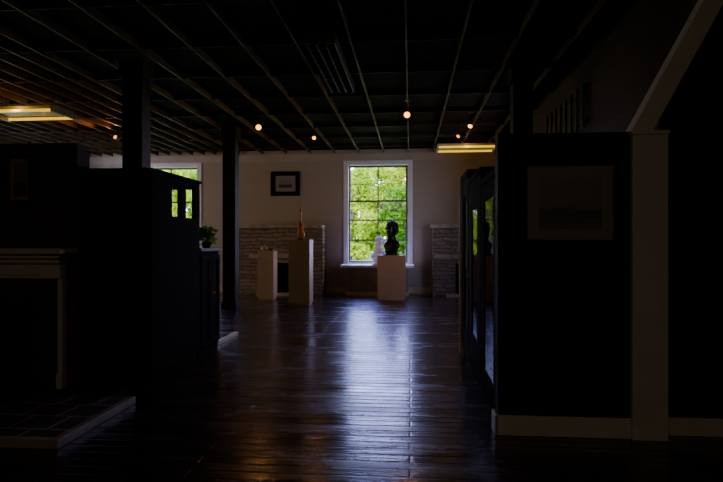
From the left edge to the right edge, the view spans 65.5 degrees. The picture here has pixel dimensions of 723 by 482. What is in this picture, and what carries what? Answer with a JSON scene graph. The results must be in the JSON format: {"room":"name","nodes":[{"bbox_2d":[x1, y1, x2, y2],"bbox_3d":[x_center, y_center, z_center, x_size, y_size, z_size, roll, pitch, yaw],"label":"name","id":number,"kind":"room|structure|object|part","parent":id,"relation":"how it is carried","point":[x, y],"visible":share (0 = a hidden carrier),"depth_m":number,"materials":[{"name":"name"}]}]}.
{"room":"art gallery","nodes":[
{"label":"art gallery","id":0,"kind":"room"},
{"bbox_2d":[0,137,26,143],"bbox_3d":[-9.160,-0.535,6.620,0.200,3.870,19.000,0,0,5],"label":"wall","id":1,"kind":"structure","parent":0,"point":[2,140],"depth_m":13.47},
{"bbox_2d":[0,143,89,387],"bbox_3d":[-4.368,0.250,5.399,3.560,2.300,0.200,0,0,5],"label":"wall","id":2,"kind":"structure","parent":0,"point":[59,215],"depth_m":5.17,"materials":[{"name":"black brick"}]},
{"bbox_2d":[5,154,33,203],"bbox_3d":[-3.153,-0.570,5.175,0.260,0.460,0.034,0,0,5],"label":"framed picture","id":3,"kind":"object","parent":2,"relation":"attached to","point":[19,168],"visible":1,"depth_m":5.17,"materials":[{"name":"brown wood"}]},
{"bbox_2d":[13,162,25,196],"bbox_3d":[-3.152,-0.570,5.179,0.120,0.320,0.004,0,0,5],"label":"print","id":4,"kind":"object","parent":3,"relation":"attached to","point":[19,168],"depth_m":5.18},
{"bbox_2d":[0,248,127,395],"bbox_3d":[-3.750,0.733,5.115,3.240,1.335,0.260,0,0,5],"label":"fireplace surround","id":5,"kind":"object","parent":2,"relation":"attached to","point":[33,281],"visible":1,"depth_m":5.12,"materials":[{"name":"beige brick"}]},
{"bbox_3d":[-3.708,0.158,5.141,2.100,0.085,0.199,0,0,5],"label":"crown moulding","id":6,"kind":"part","parent":5,"relation":"part of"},
{"bbox_2d":[0,248,77,253],"bbox_3d":[-3.710,0.090,5.111,2.220,0.050,0.259,0,0,5],"label":"mantel shelf","id":7,"kind":"object","parent":5,"relation":"attached to","point":[2,250],"depth_m":4.92,"materials":[{"name":"wood"}]},
{"bbox_2d":[90,148,494,292],"bbox_3d":[-2.217,-0.535,15.451,12.100,3.870,0.200,0,0,5],"label":"wall","id":8,"kind":"structure","parent":0,"point":[435,182],"depth_m":15.24,"materials":[{"name":"paint"}]},
{"bbox_2d":[151,162,201,247],"bbox_3d":[-5.341,-0.756,15.678,1.943,2.851,0.290,0,0,5],"label":"window","id":9,"kind":"structure","parent":8,"relation":"in","point":[161,166],"depth_m":15.57,"materials":[{"name":"paint"}]},
{"bbox_3d":[-5.332,-1.550,15.780,1.593,0.994,0.035,0,0,5],"label":"sash","id":10,"kind":"part","parent":9,"relation":"part of","materials":[{"name":"paint"}]},
{"bbox_2d":[271,171,299,195],"bbox_3d":[-2.077,-1.563,15.320,0.804,0.669,0.034,0,0,5],"label":"framed picture","id":11,"kind":"object","parent":8,"relation":"attached to","point":[283,183],"visible":1,"depth_m":15.31,"materials":[{"name":"black wood"}]},
{"bbox_2d":[279,179,291,187],"bbox_3d":[-2.076,-1.563,15.324,0.364,0.229,0.004,0,0,5],"label":"print","id":12,"kind":"object","parent":11,"relation":"attached to","point":[283,183],"depth_m":15.32},
{"bbox_2d":[90,152,494,163],"bbox_3d":[-2.327,-2.260,15.345,11.900,0.200,0.030,0,0,5],"label":"trim","id":13,"kind":"structure","parent":8,"relation":"attached to","point":[427,155],"depth_m":15.24,"materials":[{"name":"paint"}]},
{"bbox_2d":[220,286,430,293],"bbox_3d":[-3.198,1.320,15.421,10.150,0.160,0.030,0,0,5],"label":"baseboard","id":14,"kind":"structure","parent":8,"relation":"attached to","point":[426,290],"depth_m":15.16,"materials":[{"name":"wood"}]},
{"bbox_2d":[343,160,412,263],"bbox_3d":[0.445,-0.756,15.174,1.943,2.851,0.290,0,0,5],"label":"window","id":15,"kind":"structure","parent":8,"relation":"in","point":[347,165],"depth_m":15.16,"materials":[{"name":"paint"}]},
{"bbox_3d":[0.454,-1.550,15.276,1.593,0.994,0.035,0,0,5],"label":"sash","id":16,"kind":"part","parent":15,"relation":"part of","materials":[{"name":"paint"}]},
{"bbox_3d":[0.449,-0.260,15.226,1.593,1.687,0.035,0,0,5],"label":"sash","id":17,"kind":"part","parent":15,"relation":"part of","materials":[{"name":"paint"}]},
{"bbox_2d":[0,0,634,151],"bbox_3d":[-2.286,-2.545,6.021,14.000,0.150,19.000,0,0,5],"label":"ceiling","id":18,"kind":"structure","parent":0,"point":[252,20],"depth_m":7.36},
{"bbox_2d":[0,133,29,142],"bbox_3d":[-8.753,-2.420,6.570,0.020,0.100,18.570,0,0,5],"label":"joist","id":19,"kind":"object","parent":18,"relation":"attached to","point":[1,134],"visible":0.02,"depth_m":13.20,"materials":[{"name":"brown wood"}]},
{"bbox_2d":[0,92,76,121],"bbox_3d":[-5.496,-2.265,9.312,1.233,0.410,0.680,0,0,5],"label":"fluorescent light","id":20,"kind":"object","parent":18,"relation":"hanging from","point":[6,112],"visible":0.95,"depth_m":9.29,"materials":[{"name":"paint"}]},
{"bbox_2d":[0,129,90,156],"bbox_3d":[-8.424,-2.420,6.541,0.020,0.100,18.570,0,0,5],"label":"joist","id":21,"kind":"object","parent":18,"relation":"attached to","point":[2,131],"visible":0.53,"depth_m":13.02,"materials":[{"name":"brown wood"}]},
{"bbox_2d":[0,124,101,155],"bbox_3d":[-8.095,-2.420,6.512,0.020,0.100,18.570,0,0,5],"label":"joist","id":22,"kind":"object","parent":18,"relation":"attached to","point":[3,127],"visible":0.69,"depth_m":12.88,"materials":[{"name":"brown wood"}]},
{"bbox_2d":[0,121,112,155],"bbox_3d":[-7.766,-2.420,6.484,0.020,0.100,18.570,0,0,5],"label":"joist","id":23,"kind":"object","parent":18,"relation":"attached to","point":[5,123],"visible":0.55,"depth_m":12.74,"materials":[{"name":"brown wood"}]},
{"bbox_2d":[0,119,121,154],"bbox_3d":[-7.438,-2.420,6.455,0.020,0.100,18.570,0,0,5],"label":"joist","id":24,"kind":"object","parent":18,"relation":"attached to","point":[21,123],"visible":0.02,"depth_m":12.87,"materials":[{"name":"brown wood"}]},
{"bbox_2d":[0,104,121,147],"bbox_3d":[-6.780,-2.420,6.398,0.020,0.100,18.570,0,0,5],"label":"joist","id":25,"kind":"object","parent":18,"relation":"attached to","point":[50,122],"visible":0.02,"depth_m":12.22,"materials":[{"name":"brown wood"}]},
{"bbox_2d":[11,117,121,151],"bbox_3d":[-7.109,-2.420,6.426,0.020,0.100,18.570,0,0,5],"label":"joist","id":26,"kind":"object","parent":18,"relation":"attached to","point":[34,122],"visible":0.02,"depth_m":12.66,"materials":[{"name":"brown wood"}]},
{"bbox_2d":[0,96,158,155],"bbox_3d":[-6.452,-2.420,6.369,0.020,0.100,18.570,0,0,5],"label":"joist","id":27,"kind":"object","parent":18,"relation":"attached to","point":[2,99],"visible":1,"depth_m":11.88,"materials":[{"name":"brown wood"}]},
{"bbox_2d":[0,89,169,155],"bbox_3d":[-6.123,-2.420,6.340,0.020,0.100,18.570,0,0,5],"label":"joist","id":28,"kind":"object","parent":18,"relation":"attached to","point":[3,93],"visible":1,"depth_m":11.42,"materials":[{"name":"brown wood"}]},
{"bbox_2d":[0,83,181,154],"bbox_3d":[-5.794,-2.420,6.312,0.020,0.100,18.570,0,0,5],"label":"joist","id":29,"kind":"object","parent":18,"relation":"attached to","point":[4,86],"visible":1,"depth_m":10.38,"materials":[{"name":"brown wood"}]},
{"bbox_2d":[113,127,120,139],"bbox_3d":[-5.246,-2.308,12.066,0.099,0.283,0.161,0,0,12],"label":"spotlight","id":30,"kind":"object","parent":29,"relation":"attached to","point":[116,137],"visible":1,"depth_m":12.05,"materials":[{"name":"black metal"}]},
{"bbox_2d":[0,72,192,154],"bbox_3d":[-5.465,-2.420,6.283,0.020,0.100,18.570,0,0,5],"label":"joist","id":31,"kind":"object","parent":18,"relation":"attached to","point":[4,77],"visible":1,"depth_m":9.98,"materials":[{"name":"brown wood"}]},
{"bbox_2d":[0,63,204,154],"bbox_3d":[-5.136,-2.420,6.255,0.020,0.100,18.570,0,0,5],"label":"joist","id":32,"kind":"object","parent":18,"relation":"attached to","point":[3,67],"visible":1,"depth_m":9.41,"materials":[{"name":"brown wood"}]},
{"bbox_2d":[0,54,215,154],"bbox_3d":[-4.808,-2.420,6.226,0.020,0.100,18.570,0,0,5],"label":"joist","id":33,"kind":"object","parent":18,"relation":"attached to","point":[4,57],"visible":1,"depth_m":8.99,"materials":[{"name":"brown wood"}]},
{"bbox_2d":[0,39,222,151],"bbox_3d":[-4.479,-2.420,6.197,0.020,0.100,18.570,0,0,5],"label":"joist","id":34,"kind":"object","parent":18,"relation":"attached to","point":[4,45],"visible":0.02,"depth_m":8.43,"materials":[{"name":"brown wood"}]},
{"bbox_2d":[0,25,239,154],"bbox_3d":[-4.150,-2.420,6.169,0.020,0.100,18.570,0,0,5],"label":"joist","id":35,"kind":"object","parent":18,"relation":"attached to","point":[4,31],"visible":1,"depth_m":7.90,"materials":[{"name":"brown wood"}]},
{"bbox_2d":[1,0,263,153],"bbox_3d":[-3.493,-2.420,6.111,0.020,0.100,18.570,0,0,5],"label":"joist","id":36,"kind":"object","parent":18,"relation":"attached to","point":[16,4],"visible":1,"depth_m":6.99,"materials":[{"name":"brown wood"}]},
{"bbox_2d":[0,0,289,10],"bbox_3d":[-3.004,-2.433,5.783,11.569,0.075,0.028,0,0,5],"label":"ceiling beam","id":37,"kind":"structure","parent":18,"relation":"attached to","point":[42,5],"depth_m":5.74,"materials":[{"name":"brown wood"}]},
{"bbox_2d":[68,0,286,153],"bbox_3d":[-2.835,-2.420,6.054,0.020,0.100,18.570,0,0,5],"label":"joist","id":38,"kind":"object","parent":18,"relation":"attached to","point":[92,12],"visible":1,"depth_m":7.46,"materials":[{"name":"brown wood"}]},
{"bbox_2d":[136,0,310,153],"bbox_3d":[-2.178,-2.420,5.997,0.020,0.100,18.570,0,0,5],"label":"joist","id":39,"kind":"object","parent":18,"relation":"attached to","point":[153,10],"visible":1,"depth_m":7.46,"materials":[{"name":"brown wood"}]},
{"bbox_2d":[6,120,509,132],"bbox_3d":[-2.461,-2.433,12.009,11.569,0.075,0.028,0,0,5],"label":"joist","id":40,"kind":"object","parent":18,"relation":"attached to","point":[453,122],"depth_m":11.84,"materials":[{"name":"brown wood"}]},
{"bbox_2d":[456,122,461,137],"bbox_3d":[2.019,-2.284,11.596,0.099,0.333,0.151,0,0,42],"label":"spotlight","id":41,"kind":"object","parent":40,"relation":"attached to","point":[458,135],"visible":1,"depth_m":11.58,"materials":[{"name":"black metal"}]},
{"bbox_2d":[0,106,536,120],"bbox_3d":[-2.570,-2.433,10.764,11.569,0.075,0.028,0,0,5],"label":"joist","id":42,"kind":"object","parent":18,"relation":"attached to","point":[491,108],"depth_m":10.58,"materials":[{"name":"brown wood"}]},
{"bbox_2d":[255,116,261,130],"bbox_3d":[-1.954,-2.273,10.716,0.122,0.354,0.198,0,0,-3],"label":"spotlight","id":43,"kind":"object","parent":42,"relation":"attached to","point":[258,126],"visible":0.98,"depth_m":10.65,"materials":[{"name":"black metal"}]},
{"bbox_2d":[203,0,334,152],"bbox_3d":[-1.520,-2.420,5.939,0.020,0.100,18.570,0,0,5],"label":"joist","id":44,"kind":"object","parent":18,"relation":"attached to","point":[214,8],"visible":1,"depth_m":7.40,"materials":[{"name":"brown wood"}]},
{"bbox_2d":[30,132,509,142],"bbox_3d":[-2.353,-2.433,13.254,11.569,0.075,0.028,0,0,5],"label":"joist","id":45,"kind":"structure","parent":18,"relation":"attached to","point":[483,133],"depth_m":13.09,"materials":[{"name":"brown wood"}]},
{"bbox_2d":[0,87,553,103],"bbox_3d":[-2.678,-2.433,9.518,11.569,0.075,0.028,0,0,5],"label":"joist","id":46,"kind":"structure","parent":18,"relation":"attached to","point":[538,89],"depth_m":9.34,"materials":[{"name":"brown wood"}]},
{"bbox_2d":[0,62,576,82],"bbox_3d":[-2.787,-2.433,8.273,11.569,0.075,0.028,0,0,5],"label":"joist","id":47,"kind":"structure","parent":18,"relation":"attached to","point":[560,65],"depth_m":8.08,"materials":[{"name":"brown wood"}]},
{"bbox_2d":[90,142,494,150],"bbox_3d":[-2.244,-2.433,14.500,11.569,0.075,0.028,0,0,5],"label":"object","id":48,"kind":"structure","parent":18,"relation":"attached to","point":[385,144],"depth_m":14.38,"materials":[{"name":"brown wood"}]},
{"bbox_2d":[0,28,608,53],"bbox_3d":[-2.895,-2.433,7.028,11.569,0.075,0.028,0,0,5],"label":"joist","id":49,"kind":"structure","parent":18,"relation":"attached to","point":[590,31],"depth_m":6.78,"materials":[{"name":"brown wood"}]},
{"bbox_2d":[270,0,359,152],"bbox_3d":[-0.863,-2.420,5.882,0.020,0.100,18.570,0,0,5],"label":"joist","id":50,"kind":"object","parent":18,"relation":"attached to","point":[275,4],"visible":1,"depth_m":7.43,"materials":[{"name":"brown wood"}]},
{"bbox_2d":[305,29,353,92],"bbox_3d":[-0.367,-2.335,7.312,0.340,0.270,2.105,0,0,5],"label":"light","id":51,"kind":"object","parent":18,"relation":"hanging from","point":[325,49],"visible":1,"depth_m":6.93,"materials":[{"name":"metal"}]},
{"bbox_2d":[337,0,383,151],"bbox_3d":[-0.205,-2.420,5.825,0.020,0.100,18.570,0,0,5],"label":"joist","id":52,"kind":"object","parent":18,"relation":"attached to","point":[340,3],"visible":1,"depth_m":7.32,"materials":[{"name":"brown wood"}]},
{"bbox_2d":[404,0,408,151],"bbox_3d":[0.452,-2.420,5.768,0.020,0.100,18.570,0,0,5],"label":"joist","id":53,"kind":"object","parent":18,"relation":"attached to","point":[405,1],"visible":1,"depth_m":7.32,"materials":[{"name":"brown wood"}]},
{"bbox_2d":[403,99,410,117],"bbox_3d":[0.782,-2.273,9.658,0.122,0.353,0.198,0,0,5],"label":"spotlight","id":54,"kind":"object","parent":53,"relation":"attached to","point":[406,114],"visible":0.98,"depth_m":9.60,"materials":[{"name":"black metal"}]},
{"bbox_2d":[433,0,473,151],"bbox_3d":[1.110,-2.420,5.710,0.020,0.100,18.570,0,0,5],"label":"joist","id":55,"kind":"object","parent":18,"relation":"attached to","point":[470,3],"visible":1,"depth_m":7.35,"materials":[{"name":"brown wood"}]},
{"bbox_2d":[436,137,494,152],"bbox_3d":[2.495,-2.320,13.434,1.370,0.300,0.740,0,0,5],"label":"fluorescent light","id":56,"kind":"object","parent":18,"relation":"hanging from","point":[450,147],"visible":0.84,"depth_m":13.20,"materials":[{"name":"paint"}]},
{"bbox_2d":[467,111,473,128],"bbox_3d":[2.062,-2.283,10.589,0.101,0.334,0.162,0,0,35],"label":"spotlight","id":57,"kind":"object","parent":18,"relation":"hanging from","point":[470,125],"visible":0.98,"depth_m":10.57,"materials":[{"name":"black metal"}]},
{"bbox_2d":[461,0,540,142],"bbox_3d":[1.767,-2.420,5.653,0.020,0.100,18.570,0,0,5],"label":"joist","id":58,"kind":"object","parent":18,"relation":"attached to","point":[535,3],"visible":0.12,"depth_m":7.25,"materials":[{"name":"brown wood"}]},
{"bbox_2d":[483,0,607,149],"bbox_3d":[2.425,-2.420,5.596,0.020,0.100,18.570,0,0,5],"label":"joist","id":59,"kind":"object","parent":18,"relation":"attached to","point":[597,7],"visible":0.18,"depth_m":6.95,"materials":[{"name":"brown wood"}]},
{"bbox_2d":[0,292,722,481],"bbox_3d":[-2.286,1.475,6.021,14.000,0.150,19.000,0,0,5],"label":"floor","id":60,"kind":"structure","parent":0,"point":[339,387],"depth_m":4.33,"materials":[{"name":"wood"}]},
{"bbox_2d":[0,393,135,448],"bbox_3d":[-3.707,1.369,4.459,3.440,0.062,1.080,0,0,5],"label":"hearth","id":61,"kind":"object","parent":60,"relation":"on","point":[35,421],"visible":1,"depth_m":4.32,"materials":[{"name":"tile"}]},
{"bbox_2d":[119,60,153,167],"bbox_3d":[-3.017,-0.485,7.540,0.330,3.770,0.330,0,0,5],"label":"wooden post","id":62,"kind":"object","parent":60,"relation":"on","point":[137,76],"visible":0.47,"depth_m":7.41,"materials":[{"name":"brown wood"}]},
{"bbox_2d":[90,168,201,383],"bbox_3d":[-2.880,0.345,6.121,1.840,2.110,1.345,0,0,5],"label":"display cabinet","id":63,"kind":"object","parent":60,"relation":"on","point":[145,259],"visible":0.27,"depth_m":5.49,"materials":[{"name":"black wood"}]},
{"bbox_3d":[-2.929,-0.435,5.555,1.700,0.350,0.020,0,0,5],"label":"panel","id":64,"kind":"part","parent":63,"relation":"part of","materials":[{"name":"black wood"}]},
{"bbox_3d":[-2.504,0.530,5.481,0.840,1.460,0.035,0,0,5],"label":"door","id":65,"kind":"part","parent":63,"relation":"part of","materials":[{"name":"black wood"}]},
{"bbox_3d":[-2.877,-0.660,6.153,1.840,0.100,1.280,0,0,5],"label":"cornice","id":66,"kind":"part","parent":63,"relation":"part of","materials":[{"name":"black wood"}]},
{"bbox_3d":[-2.039,-0.435,5.689,0.050,0.350,0.460,0,0,5],"label":"panel","id":67,"kind":"part","parent":63,"relation":"part of","materials":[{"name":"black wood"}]},
{"bbox_2d":[196,248,220,357],"bbox_3d":[-2.140,0.745,7.100,0.584,1.310,0.725,0,0,5],"label":"cabinet","id":68,"kind":"object","parent":60,"relation":"on","point":[209,257],"visible":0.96,"depth_m":7.00,"materials":[{"name":"black wood"}]},
{"bbox_3d":[-1.915,0.730,6.907,0.026,1.100,0.310,0,0,5],"label":"door","id":69,"kind":"part","parent":68,"relation":"part of","materials":[{"name":"black wood"}]},
{"bbox_2d":[200,225,217,247],"bbox_3d":[-1.989,-0.059,7.268,0.330,0.298,0.317,0,0,5],"label":"potted plant","id":70,"kind":"object","parent":68,"relation":"on","point":[209,239],"visible":0.96,"depth_m":7.21,"materials":[{"name":"green plant"}]},
{"bbox_3d":[-1.998,0.052,7.251,0.130,0.075,0.130,0,0,5],"label":"pot","id":71,"kind":"part","parent":70,"relation":"part of","materials":[{"name":"ceramic"}]},
{"bbox_3d":[-1.887,0.730,7.226,0.026,1.100,0.310,0,0,5],"label":"door","id":72,"kind":"part","parent":68,"relation":"part of","materials":[{"name":"black wood"}]},
{"bbox_2d":[217,331,237,345],"bbox_3d":[-1.907,1.375,7.946,0.060,0.050,0.900,0,0,5],"label":"batten","id":73,"kind":"object","parent":60,"relation":"on","point":[235,333],"visible":0.76,"depth_m":7.92,"materials":[{"name":"wood"}]},
{"bbox_2d":[221,126,240,308],"bbox_3d":[-2.731,-0.485,11.741,0.330,3.770,0.330,0,0,5],"label":"wooden post","id":74,"kind":"object","parent":60,"relation":"on","point":[231,135],"visible":1,"depth_m":11.61,"materials":[{"name":"brown wood"}]},
{"bbox_2d":[257,251,277,299],"bbox_3d":[-2.264,0.820,13.541,0.395,1.160,0.395,0,0,5],"label":"pedestal","id":75,"kind":"object","parent":60,"relation":"on","point":[267,260],"visible":1,"depth_m":13.35,"materials":[{"name":"grey paint"}]},
{"bbox_2d":[239,225,325,295],"bbox_3d":[-2.165,0.490,14.824,2.315,1.820,0.960,0,0,5],"label":"stone fireplace","id":76,"kind":"object","parent":60,"relation":"on","point":[252,238],"visible":0.62,"depth_m":14.83,"materials":[{"name":"stone"}]},
{"bbox_2d":[239,225,325,227],"bbox_3d":[-2.151,-0.380,14.978,2.315,0.080,0.650,0,0,5],"label":"mantel shelf","id":77,"kind":"object","parent":76,"relation":"attached to","point":[240,226],"depth_m":14.66,"materials":[{"name":"stone"}]},
{"bbox_2d":[288,240,312,305],"bbox_3d":[-1.322,0.685,12.290,0.465,1.430,0.465,0,0,5],"label":"pedestal","id":78,"kind":"object","parent":60,"relation":"on","point":[300,251],"visible":0.99,"depth_m":12.06,"materials":[{"name":"grey paint"}]},
{"bbox_2d":[297,208,304,239],"bbox_3d":[-1.327,-0.378,12.290,0.149,0.695,0.149,0,0,-33],"label":"wooden sculpture","id":79,"kind":"object","parent":78,"relation":"on","point":[300,234],"visible":1,"depth_m":12.26,"materials":[{"name":"brown wood"}]},
{"bbox_2d":[340,264,413,295],"bbox_3d":[0.418,1.010,14.684,1.895,0.780,0.630,0,0,5],"label":"window bench","id":80,"kind":"object","parent":60,"relation":"on","point":[362,279],"visible":0.7,"depth_m":14.47,"materials":[{"name":"paint"}]},
{"bbox_3d":[-0.103,1.000,14.486,0.471,0.520,0.015,0,0,5],"label":"panel","id":81,"kind":"part","parent":80,"relation":"part of","materials":[{"name":"paint"}]},
{"bbox_3d":[0.406,1.000,14.442,0.471,0.520,0.015,0,0,5],"label":"panel","id":82,"kind":"part","parent":80,"relation":"part of","materials":[{"name":"paint"}]},
{"bbox_2d":[371,236,384,264],"bbox_3d":[0.468,0.238,14.583,0.406,0.764,0.407,0,0,-11],"label":"bust","id":83,"kind":"object","parent":80,"relation":"on","point":[379,250],"visible":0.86,"depth_m":14.49,"materials":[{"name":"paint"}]},
{"bbox_2d":[377,255,405,299],"bbox_3d":[0.735,0.870,13.567,0.667,1.060,0.667,0,0,5],"label":"pedestal","id":84,"kind":"object","parent":60,"relation":"on","point":[391,268],"visible":0.98,"depth_m":13.24,"materials":[{"name":"paint"}]},
{"bbox_2d":[383,220,399,254],"bbox_3d":[0.719,-0.083,13.540,0.406,0.845,0.395,0,0,5],"label":"bust","id":85,"kind":"object","parent":84,"relation":"on","point":[391,245],"visible":1,"depth_m":13.45,"materials":[{"name":"metal"}]},
{"bbox_2d":[430,224,458,296],"bbox_3d":[2.670,0.490,14.403,1.781,1.820,0.960,0,0,5],"label":"stone fireplace","id":86,"kind":"object","parent":60,"relation":"on","point":[445,237],"visible":0.44,"depth_m":14.42,"materials":[{"name":"stone"}]},
{"bbox_2d":[430,224,458,227],"bbox_3d":[2.678,-0.380,14.557,1.771,0.080,0.650,0,0,5],"label":"mantel shelf","id":87,"kind":"object","parent":86,"relation":"attached to","point":[438,225],"depth_m":14.28,"materials":[{"name":"stone"}]},
{"bbox_2d":[459,169,476,366],"bbox_3d":[1.411,0.300,6.623,0.458,2.200,0.800,0,0,5],"label":"display case","id":88,"kind":"object","parent":60,"relation":"on","point":[465,187],"depth_m":6.77,"materials":[{"name":"black wood"}]},
{"bbox_3d":[1.236,0.300,7.022,0.033,2.200,0.035,0,0,5],"label":"corner strip","id":89,"kind":"part","parent":88,"relation":"part of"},
{"bbox_3d":[1.229,0.268,6.618,0.003,1.575,0.322,0,0,5],"label":"pane","id":90,"kind":"part","parent":88,"relation":"part of","materials":[{"name":"clear glass"}]},
{"bbox_3d":[1.234,0.268,6.618,0.030,2.005,0.752,0,0,5],"label":"door","id":91,"kind":"part","parent":88,"relation":"part of","materials":[{"name":"black wood"}]},
{"bbox_3d":[1.423,-0.770,6.601,0.430,0.060,0.760,0,0,5],"label":"cornice","id":92,"kind":"part","parent":88,"relation":"part of","materials":[{"name":"black wood"}]},
{"bbox_2d":[466,166,494,393],"bbox_3d":[1.326,0.360,5.646,0.458,2.080,1.080,0,0,5],"label":"display case","id":93,"kind":"object","parent":60,"relation":"on","point":[475,189],"visible":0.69,"depth_m":5.55,"materials":[{"name":"black wood"}]},
{"bbox_3d":[1.145,0.328,5.662,0.003,1.295,0.482,0,0,5],"label":"pane","id":94,"kind":"part","parent":93,"relation":"part of","materials":[{"name":"clear glass"}]},
{"bbox_3d":[1.151,0.328,5.662,0.030,1.885,1.072,0,0,5],"label":"door","id":95,"kind":"part","parent":93,"relation":"part of","materials":[{"name":"black wood"}]},
{"bbox_3d":[1.340,-0.650,5.645,0.430,0.060,1.080,0,0,5],"label":"cornice","id":96,"kind":"part","parent":93,"relation":"part of","materials":[{"name":"black wood"}]},
{"bbox_2d":[478,168,494,411],"bbox_3d":[1.238,0.422,4.635,0.458,1.955,0.870,0,0,5],"label":"display case","id":97,"kind":"object","parent":60,"relation":"on","point":[487,182],"visible":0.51,"depth_m":4.68,"materials":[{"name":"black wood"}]},
{"bbox_3d":[1.252,-0.525,4.634,0.430,0.060,0.870,0,0,5],"label":"cornice","id":98,"kind":"part","parent":97,"relation":"part of","materials":[{"name":"black wood"}]},
{"bbox_3d":[1.057,0.390,4.651,0.003,1.490,0.592,0,0,5],"label":"pane","id":99,"kind":"part","parent":97,"relation":"part of","materials":[{"name":"clear glass"}]},
{"bbox_2d":[508,65,535,133],"bbox_3d":[2.200,-0.485,7.738,0.320,3.770,0.320,0,0,5],"label":"wooden post","id":100,"kind":"object","parent":60,"relation":"on","point":[521,78],"visible":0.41,"depth_m":7.61,"materials":[{"name":"brown wood"}]},
{"bbox_2d":[495,132,629,417],"bbox_3d":[1.463,0.313,4.098,0.942,2.175,0.140,0,0,5],"label":"wall","id":101,"kind":"structure","parent":0,"point":[562,307],"depth_m":4.03,"materials":[{"name":"paint"}]},
{"bbox_2d":[492,409,630,438],"bbox_3d":[1.439,1.327,4.088,0.948,0.145,0.165,0,0,5],"label":"baseboard","id":102,"kind":"structure","parent":101,"relation":"attached to","point":[509,425],"depth_m":4.01,"materials":[{"name":"wood"}]},
{"bbox_2d":[527,165,613,239],"bbox_3d":[1.491,-0.272,4.017,0.599,0.530,0.015,0,0,5],"label":"framed picture","id":103,"kind":"object","parent":101,"relation":"attached to","point":[564,202],"visible":1,"depth_m":4.01},
{"bbox_2d":[539,177,601,228],"bbox_3d":[1.490,-0.272,4.012,0.435,0.366,0.004,0,0,5],"label":"print","id":104,"kind":"object","parent":103,"relation":"attached to","point":[564,202],"depth_m":4.01},
{"bbox_2d":[629,130,669,440],"bbox_3d":[2.031,0.313,4.034,0.258,2.175,0.226,0,0,5],"label":"pillar","id":105,"kind":"structure","parent":101,"relation":"attached to","point":[648,148],"depth_m":3.93,"materials":[{"name":"wood"}]},
{"bbox_2d":[626,0,722,131],"bbox_3d":[2.426,-1.612,3.974,1.047,1.675,0.140,0,0,5],"label":"trim","id":106,"kind":"structure","parent":101,"relation":"attached to","point":[704,13],"depth_m":3.93,"materials":[{"name":"wood"}]},
{"bbox_2d":[533,0,697,132],"bbox_3d":[3.240,-0.535,9.530,0.200,3.870,10.650,0,0,5],"label":"wall","id":107,"kind":"structure","parent":0,"point":[621,67],"depth_m":6.15,"materials":[{"name":"paint"}]},
{"bbox_2d":[545,83,588,132],"bbox_3d":[3.001,-1.770,8.321,0.064,0.580,2.100,0,0,5],"label":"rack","id":108,"kind":"object","parent":107,"relation":"attached to","point":[584,88],"visible":0.68,"depth_m":7.93,"materials":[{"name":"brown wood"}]},
{"bbox_3d":[3.013,-1.575,8.320,0.039,0.050,2.100,0,0,5],"label":"rail","id":109,"kind":"part","parent":108,"relation":"part of","materials":[{"name":"brown wood"}]},
{"bbox_2d":[654,6,722,417],"bbox_3d":[3.259,-0.535,4.032,2.206,3.870,0.120,0,0,5],"label":"wall","id":110,"kind":"structure","parent":0,"point":[693,116],"depth_m":4.05,"materials":[{"name":"paint"}]},
{"bbox_2d":[668,417,722,436],"bbox_3d":[3.253,1.335,3.960,2.206,0.130,0.025,0,0,5],"label":"baseboard","id":111,"kind":"structure","parent":110,"relation":"attached to","point":[677,426],"depth_m":4.02,"materials":[{"name":"wood"}]},
{"label":"outside","id":112,"kind":"structure","parent":0,"visible":0},
{"bbox_2d":[350,252,372,260],"bbox_3d":[-2.351,1.800,88.212,160.000,0.200,144.650,0,0,5],"label":"ground","id":113,"kind":"structure","parent":112,"point":[369,258],"depth_m":51.64,"materials":[{"name":"green plant"}]},
{"bbox_2d":[163,170,191,217],"bbox_3d":[-17.699,-2.684,51.896,4.938,9.025,3.837,0,0,5],"label":"tree","id":114,"kind":"object","parent":113,"relation":"on","point":[178,172],"visible":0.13,"depth_m":51.41,"materials":[{"name":"green plant"}]},
{"bbox_2d":[175,170,196,217],"bbox_3d":[-17.908,-3.027,58.674,5.718,9.462,4.276,0,0,5],"label":"tree","id":115,"kind":"object","parent":113,"relation":"on","point":[190,174],"visible":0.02,"depth_m":57.57,"materials":[{"name":"green plant"}]},
{"bbox_2d":[352,168,374,251],"bbox_3d":[-0.752,-4.153,64.380,6.110,11.713,4.629,0,0,5],"label":"tree","id":116,"kind":"object","parent":113,"relation":"on","point":[368,169],"visible":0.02,"depth_m":63.85,"materials":[{"name":"green plant"}]},
{"bbox_2d":[350,168,379,259],"bbox_3d":[-1.063,-2.575,50.450,5.574,8.866,3.217,0,0,5],"label":"tree","id":117,"kind":"object","parent":113,"relation":"on","point":[361,191],"visible":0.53,"depth_m":49.77,"materials":[{"name":"green plant"}]},
{"bbox_2d":[354,167,398,255],"bbox_3d":[1.606,-3.280,57.266,5.678,10.014,4.030,0,0,5],"label":"tree","id":118,"kind":"object","parent":113,"relation":"on","point":[385,174],"visible":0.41,"depth_m":56.52,"materials":[{"name":"green plant"}]},
{"bbox_2d":[357,168,404,235],"bbox_3d":[2.515,-4.981,71.834,6.328,13.368,5.766,0,0,40],"label":"tree","id":119,"kind":"object","parent":113,"relation":"on","point":[370,168],"visible":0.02,"depth_m":70.98,"materials":[{"name":"green plant"}]},
{"bbox_2d":[379,185,405,254],"bbox_3d":[3.802,-1.684,49.747,4.725,7.202,3.692,0,0,0],"label":"tree","id":120,"kind":"object","parent":113,"relation":"on","point":[398,193],"visible":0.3,"depth_m":49.27,"materials":[{"name":"green plant"}]},
{"bbox_2d":[391,167,405,209],"bbox_3d":[5.078,-4.068,63.727,5.546,11.542,4.450,0,0,9],"label":"tree","id":121,"kind":"object","parent":113,"relation":"on","point":[399,177],"visible":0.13,"depth_m":62.76,"materials":[{"name":"green plant"}]}
]}

